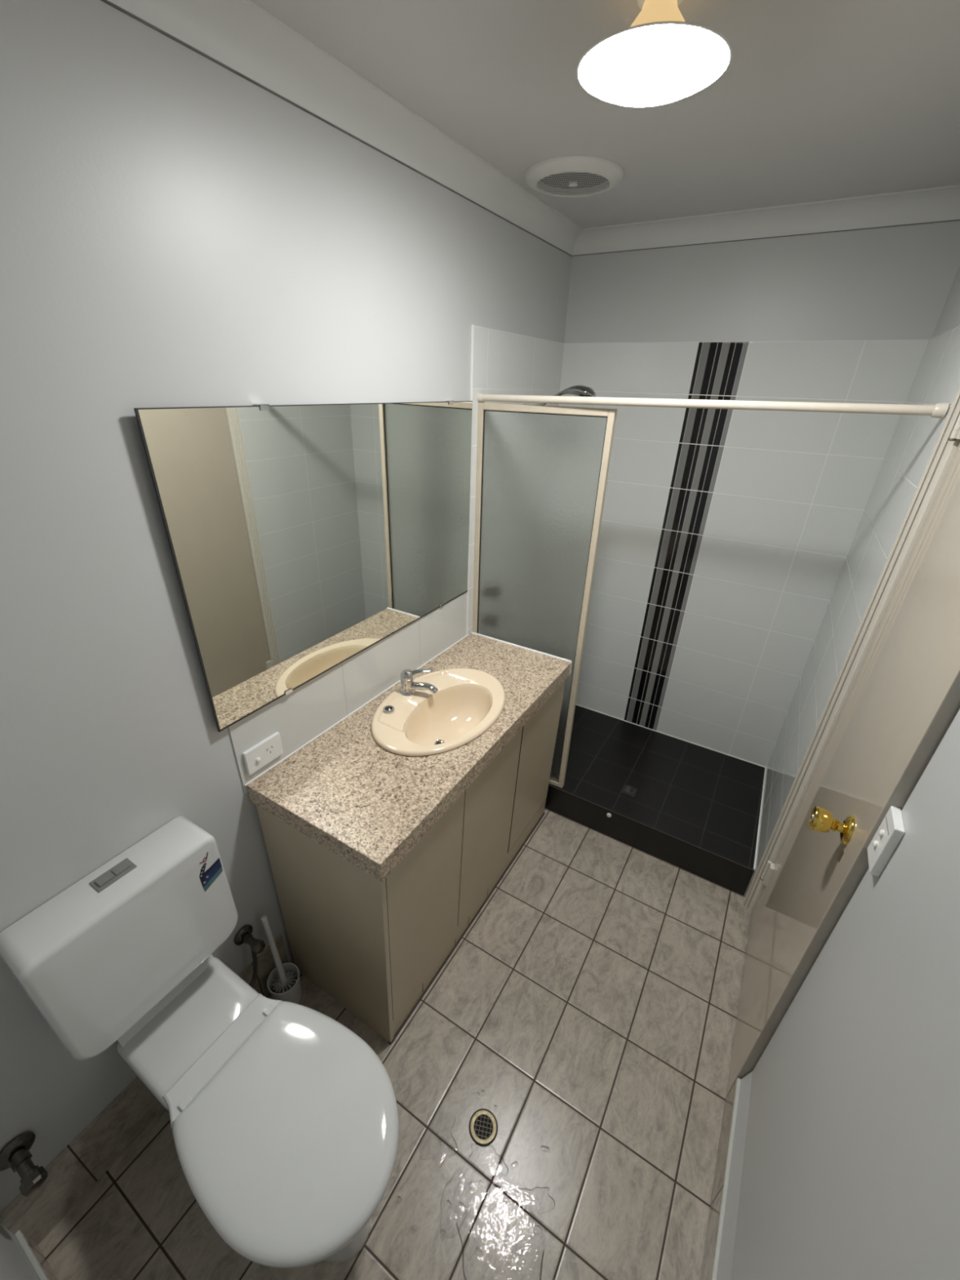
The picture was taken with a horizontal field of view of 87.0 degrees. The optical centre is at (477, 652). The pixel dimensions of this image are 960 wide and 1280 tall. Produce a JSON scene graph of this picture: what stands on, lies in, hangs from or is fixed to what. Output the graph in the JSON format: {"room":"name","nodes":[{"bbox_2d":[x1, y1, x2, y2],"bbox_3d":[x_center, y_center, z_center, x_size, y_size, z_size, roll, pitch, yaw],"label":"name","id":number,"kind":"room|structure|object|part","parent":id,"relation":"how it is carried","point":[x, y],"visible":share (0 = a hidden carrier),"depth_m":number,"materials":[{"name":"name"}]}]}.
{"room":"bathroom","nodes":[
{"label":"bathroom","id":0,"kind":"room"},
{"bbox_2d":[0,1222,39,1279],"bbox_3d":[-0.436,0.552,0.262,1.585,2.330,0.120,17,32,27],"label":"wall","id":1,"kind":"structure","parent":0,"point":[15,1264],"depth_m":1.01,"materials":[{"name":"paint"}]},
{"bbox_2d":[14,1230,57,1279],"bbox_3d":[-0.448,1.504,0.841,1.350,0.106,0.010,17,32,27],"label":"baseboard","id":2,"kind":"structure","parent":1,"relation":"attached to","point":[33,1253],"depth_m":1.10,"materials":[{"name":"tile"}]},
{"bbox_2d":[0,0,571,1211],"bbox_3d":[-0.370,-0.175,1.634,0.120,2.330,2.799,17,32,27],"label":"wall","id":3,"kind":"structure","parent":0,"point":[176,231],"depth_m":0.97,"materials":[{"name":"paint"}]},
{"bbox_2d":[0,1131,48,1196],"bbox_3d":[-0.941,1.068,1.051,0.095,0.076,0.068,17,32,27],"label":"valve","id":4,"kind":"object","parent":3,"relation":"attached to","point":[16,1155],"visible":1,"depth_m":1.05,"materials":[{"name":"silver metal"}]},
{"bbox_3d":[-0.914,1.090,1.042,0.030,0.045,0.042,17,32,27],"label":"knob","id":5,"kind":"part","parent":4,"relation":"part of","materials":[{"name":"silver metal"}]},
{"bbox_2d":[0,934,288,1244],"bbox_3d":[-0.831,1.144,1.401,0.010,0.195,0.740,17,32,27],"label":"baseboard","id":6,"kind":"structure","parent":3,"relation":"attached to","point":[77,1168],"depth_m":1.23,"materials":[{"name":"tile"}]},
{"bbox_2d":[234,924,265,987],"bbox_3d":[-0.673,0.911,1.476,0.081,0.190,0.121,17,32,27],"label":"valve","id":7,"kind":"object","parent":3,"relation":"attached to","point":[244,935],"visible":0.86,"depth_m":1.47,"materials":[{"name":"silver metal"}]},
{"bbox_3d":[-0.630,0.848,1.456,0.025,0.038,0.038,17,32,27],"label":"knob","id":8,"kind":"part","parent":7,"relation":"part of","materials":[{"name":"silver metal"}]},
{"bbox_2d":[242,731,283,775],"bbox_3d":[-0.573,0.273,1.359,0.018,0.073,0.111,17,32,27],"label":"power outlet","id":9,"kind":"object","parent":3,"relation":"attached to","point":[267,750],"visible":1,"depth_m":1.35,"materials":[{"name":"white plastic"}]},
{"bbox_2d":[133,400,472,732],"bbox_3d":[-0.321,-0.338,1.480,0.023,0.704,1.130,17,32,27],"label":"wall mirror","id":10,"kind":"object","parent":3,"relation":"attached to","point":[301,539],"visible":1,"depth_m":1.28,"materials":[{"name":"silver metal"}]},
{"bbox_2d":[100,0,583,256],"bbox_3d":[-0.261,-1.149,1.065,0.068,0.071,2.605,17,32,27],"label":"crown molding","id":11,"kind":"structure","parent":3,"relation":"attached to","point":[241,37],"depth_m":1.03,"materials":[{"name":"paint"}]},
{"bbox_2d":[244,634,469,786],"bbox_3d":[-0.327,0.138,1.760,0.005,0.005,1.108,17,32,27],"label":"trim","id":12,"kind":"structure","parent":3,"relation":"attached to","point":[420,667],"depth_m":1.59,"materials":[{"name":"white plastic"}]},
{"bbox_2d":[466,324,474,635],"bbox_3d":[-0.032,-0.568,1.910,0.008,1.127,0.008,17,32,27],"label":"trim","id":13,"kind":"structure","parent":3,"relation":"attached to","point":[472,326],"depth_m":1.74,"materials":[{"name":"white plastic"}]},
{"bbox_2d":[523,385,595,405],"bbox_3d":[0.316,-0.982,1.995,0.296,0.129,0.071,17,32,27],"label":"shower","id":14,"kind":"object","parent":3,"relation":"attached to","point":[578,390],"visible":0.45,"depth_m":1.91,"materials":[{"name":"silver metal"}]},
{"bbox_3d":[0.247,-0.994,2.032,0.135,0.074,0.021,16,31,25],"label":"arm","id":15,"kind":"part","parent":14,"relation":"part of","materials":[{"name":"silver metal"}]},
{"bbox_2d":[476,393,949,418],"bbox_3d":[0.559,-0.737,1.493,1.292,0.048,0.037,17,32,27],"label":"shower curtain rod","id":16,"kind":"object","parent":3,"relation":"attached to","point":[939,410],"visible":1,"depth_m":1.40,"materials":[{"name":"white metal"}]},
{"bbox_2d":[38,808,751,1279],"bbox_3d":[0.239,1.088,1.861,1.625,0.080,2.839,17,32,27],"label":"floor","id":17,"kind":"structure","parent":0,"point":[592,999],"depth_m":1.42,"materials":[{"name":"tile"}]},
{"bbox_2d":[0,816,399,1268],"bbox_3d":[-0.497,0.926,1.103,0.727,0.878,0.377,17,32,27],"label":"toilet","id":18,"kind":"object","parent":17,"relation":"on","point":[285,1122],"visible":1,"depth_m":1.04,"materials":[{"name":"white ceramic"}]},
{"bbox_3d":[-0.751,0.459,1.043,0.039,0.004,0.074,17,32,27],"label":"flush plate","id":19,"kind":"part","parent":18,"relation":"part of","materials":[{"name":"grey plastic"}]},
{"bbox_3d":[-0.371,0.971,1.046,0.436,0.034,0.366,17,32,27],"label":"lid","id":20,"kind":"part","parent":18,"relation":"part of","materials":[{"name":"white plastic"}]},
{"bbox_3d":[-0.372,0.995,1.060,0.432,0.018,0.360,17,32,27],"label":"seat","id":21,"kind":"part","parent":18,"relation":"part of","materials":[{"name":"white plastic"}]},
{"bbox_2d":[266,962,302,1004],"bbox_3d":[-0.616,1.079,1.625,0.097,0.112,0.097,17,32,27],"label":"toilet brush holder","id":22,"kind":"object","parent":17,"relation":"on","point":[294,995],"visible":0.7,"depth_m":1.61,"materials":[{"name":"white plastic"}]},
{"bbox_2d":[261,915,296,993],"bbox_3d":[-0.612,0.952,1.557,0.073,0.360,0.073,-2,28,-7],"label":"toilet brush","id":23,"kind":"object","parent":22,"relation":"in","point":[285,983],"visible":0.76,"depth_m":1.58,"materials":[{"name":"white plastic"}]},
{"bbox_3d":[-0.623,0.914,1.550,0.052,0.286,0.019,25,36,36],"label":"handle","id":24,"kind":"part","parent":23,"relation":"part of","materials":[{"name":"white plastic"}]},
{"bbox_2d":[256,680,565,1044],"bbox_3d":[-0.134,0.587,1.876,0.444,0.770,1.118,17,32,27],"label":"vanity cabinet","id":25,"kind":"object","parent":17,"relation":"on","point":[375,947],"visible":0.69,"depth_m":1.52,"materials":[{"name":"laminate"}]},
{"bbox_3d":[-0.421,0.800,1.459,0.443,0.770,0.016,17,32,27],"label":"panel","id":26,"kind":"part","parent":25,"relation":"part of","materials":[{"name":"laminate"}]},
{"bbox_2d":[246,631,572,881],"bbox_3d":[-0.121,0.219,1.683,0.466,0.062,1.134,17,32,27],"label":"countertop","id":27,"kind":"structure","parent":25,"relation":"on","point":[368,804],"depth_m":1.40,"materials":[{"name":"laminate"}]},
{"bbox_2d":[400,668,438,696],"bbox_3d":[-0.196,0.101,1.722,0.137,0.085,0.069,6,28,8],"label":"mixer tap","id":28,"kind":"object","parent":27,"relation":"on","point":[408,685],"visible":1,"depth_m":1.70,"materials":[{"name":"silver metal"}]},
{"bbox_3d":[-0.208,0.072,1.715,0.110,0.028,0.047,-5,29,-13],"label":"lever","id":29,"kind":"part","parent":28,"relation":"part of","materials":[{"name":"silver metal"}]},
{"bbox_3d":[-0.184,0.119,1.712,0.106,0.035,0.030,10,29,15],"label":"spout","id":30,"kind":"part","parent":28,"relation":"part of","materials":[{"name":"silver metal"}]},
{"bbox_2d":[371,667,505,755],"bbox_3d":[-0.122,0.241,1.716,0.388,0.156,0.550,17,32,27],"label":"basin","id":31,"kind":"object","parent":27,"relation":"in","point":[467,702],"visible":0.91,"depth_m":1.74,"materials":[{"name":"beige ceramic"}]},
{"bbox_2d":[382,705,394,713],"bbox_3d":[-0.291,0.185,1.653,0.037,0.010,0.037,17,32,27],"label":"plug","id":32,"kind":"object","parent":31,"relation":"on","point":[388,708],"visible":1,"depth_m":1.65,"materials":[{"name":"silver metal"}]},
{"bbox_3d":[-0.150,0.740,1.486,0.038,0.667,0.346,17,32,27],"label":"cabinet door","id":33,"kind":"part","parent":25,"relation":"part of","materials":[{"name":"laminate"}]},
{"bbox_3d":[0.036,0.600,1.758,0.038,0.667,0.364,17,32,27],"label":"cabinet door","id":34,"kind":"part","parent":25,"relation":"part of","materials":[{"name":"laminate"}]},
{"bbox_3d":[0.233,0.452,2.044,0.038,0.663,0.372,17,32,27],"label":"cabinet door","id":35,"kind":"part","parent":25,"relation":"part of","materials":[{"name":"laminate"}]},
{"bbox_2d":[390,1077,553,1253],"bbox_3d":[0.028,1.348,1.269,0.442,0.007,0.336,17,32,27],"label":"puddle","id":36,"kind":"object","parent":17,"relation":"on","point":[455,1077],"visible":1,"depth_m":1.28,"materials":[{"name":"clear liquid"}]},
{"bbox_2d":[468,1108,497,1146],"bbox_3d":[0.015,1.292,1.377,0.079,0.004,0.079,17,32,27],"label":"floor drain","id":37,"kind":"object","parent":17,"relation":"on","point":[483,1126],"visible":1,"depth_m":1.38,"materials":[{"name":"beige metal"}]},
{"bbox_2d":[544,705,764,895],"bbox_3d":[0.704,0.605,2.545,1.306,0.156,0.700,17,32,27],"label":"shower base","id":38,"kind":"object","parent":17,"relation":"on","point":[693,808],"visible":0.83,"depth_m":2.32,"materials":[{"name":"black tile"}]},
{"bbox_2d":[472,402,617,788],"bbox_3d":[0.201,-0.132,2.066,0.490,1.574,0.024,15,31,24],"label":"screen","id":39,"kind":"object","parent":38,"relation":"on","point":[542,471],"visible":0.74,"depth_m":1.88,"materials":[{"name":"clear glass"}]},
{"bbox_3d":[0.222,-0.817,1.702,0.449,0.022,0.024,15,31,24],"label":"rail","id":40,"kind":"part","parent":39,"relation":"part of","materials":[{"name":"beige metal"}]},
{"bbox_3d":[0.180,0.553,2.431,0.449,0.022,0.024,15,31,24],"label":"rail","id":41,"kind":"part","parent":39,"relation":"part of","materials":[{"name":"beige metal"}]},
{"bbox_3d":[0.697,0.634,2.329,0.064,0.005,0.064,17,32,27],"label":"drain frame","id":42,"kind":"part","parent":38,"relation":"part of","materials":[{"name":"silver metal"}]},
{"bbox_3d":[0.523,0.675,2.246,1.304,0.003,0.003,17,32,27],"label":"edge trim","id":43,"kind":"part","parent":38,"relation":"part of","materials":[{"name":"tile"}]},
{"bbox_2d":[250,0,959,228],"bbox_3d":[0.305,-1.039,0.730,1.625,0.080,2.839,17,32,27],"label":"ceiling","id":44,"kind":"structure","parent":0,"point":[815,100],"depth_m":1.05,"materials":[{"name":"paint"}]},
{"bbox_2d":[524,155,623,197],"bbox_3d":[0.280,-1.380,1.481,0.284,0.024,0.284,17,32,27],"label":"exhaust fan","id":45,"kind":"object","parent":44,"relation":"attached to","point":[570,176],"visible":1,"depth_m":1.44,"materials":[{"name":"plastic"}]},
{"bbox_2d":[537,172,608,195],"bbox_3d":[0.280,-1.374,1.485,0.208,0.004,0.208,11,29,17],"label":"grille","id":46,"kind":"object","parent":45,"relation":"attached to","point":[552,184],"depth_m":1.50,"materials":[{"name":"plastic"}]},
{"bbox_2d":[576,0,732,106],"bbox_3d":[0.284,-0.976,0.810,0.241,0.108,0.241,17,32,27],"label":"ceiling light","id":47,"kind":"object","parent":44,"relation":"attached to","point":[662,58],"visible":1,"depth_m":0.78,"materials":[{"name":"white glass"}]},
{"bbox_2d":[558,220,959,766],"bbox_3d":[0.964,-0.508,2.338,1.545,2.330,0.120,17,32,27],"label":"wall","id":48,"kind":"structure","parent":0,"point":[726,535],"depth_m":2.07,"materials":[{"name":"tile"}]},
{"bbox_2d":[575,703,766,869],"bbox_3d":[0.702,0.535,2.514,1.295,0.006,0.695,17,32,27],"label":"trim","id":49,"kind":"structure","parent":48,"relation":"attached to","point":[575,704],"depth_m":2.54,"materials":[{"name":"white plastic"}]},
{"bbox_2d":[572,184,959,256],"bbox_3d":[0.930,-1.477,1.751,1.309,0.070,0.068,17,32,27],"label":"crown molding","id":50,"kind":"structure","parent":48,"relation":"attached to","point":[939,204],"depth_m":1.71,"materials":[{"name":"paint"}]},
{"bbox_2d":[730,265,959,1279],"bbox_3d":[0.847,0.217,0.967,0.206,2.330,2.749,17,32,27],"label":"wall","id":51,"kind":"structure","parent":0,"point":[851,1169],"depth_m":0.80,"materials":[{"name":"paint"}]},
{"bbox_2d":[699,1071,752,1279],"bbox_3d":[0.419,1.417,0.955,0.023,0.200,1.154,17,32,27],"label":"baseboard","id":52,"kind":"structure","parent":51,"relation":"attached to","point":[718,1249],"depth_m":1.20,"materials":[{"name":"tile"}]},
{"bbox_2d":[726,413,959,1095],"bbox_3d":[0.895,0.240,1.230,0.107,2.034,0.666,17,32,27],"label":"door","id":53,"kind":"structure","parent":51,"relation":"in","point":[903,700],"depth_m":1.14,"materials":[{"name":"paint"}]},
{"bbox_3d":[0.763,0.370,1.094,0.069,0.054,0.054,17,32,27],"label":"knob","id":54,"kind":"part","parent":53,"relation":"part of","materials":[{"name":"gold metal"}]},
{"bbox_2d":[742,386,959,915],"bbox_3d":[0.937,0.231,1.218,0.092,2.075,0.714,16,31,25],"label":"door frame","id":55,"kind":"structure","parent":51,"relation":"attached to","point":[944,451],"depth_m":1.41,"materials":[{"name":"paint"}]},
{"bbox_2d":[866,805,905,876],"bbox_3d":[0.732,0.339,0.914,0.021,0.113,0.070,17,32,27],"label":"light switch","id":56,"kind":"object","parent":51,"relation":"attached to","point":[891,831],"visible":1,"depth_m":0.90,"materials":[{"name":"white plastic"}]}
]}

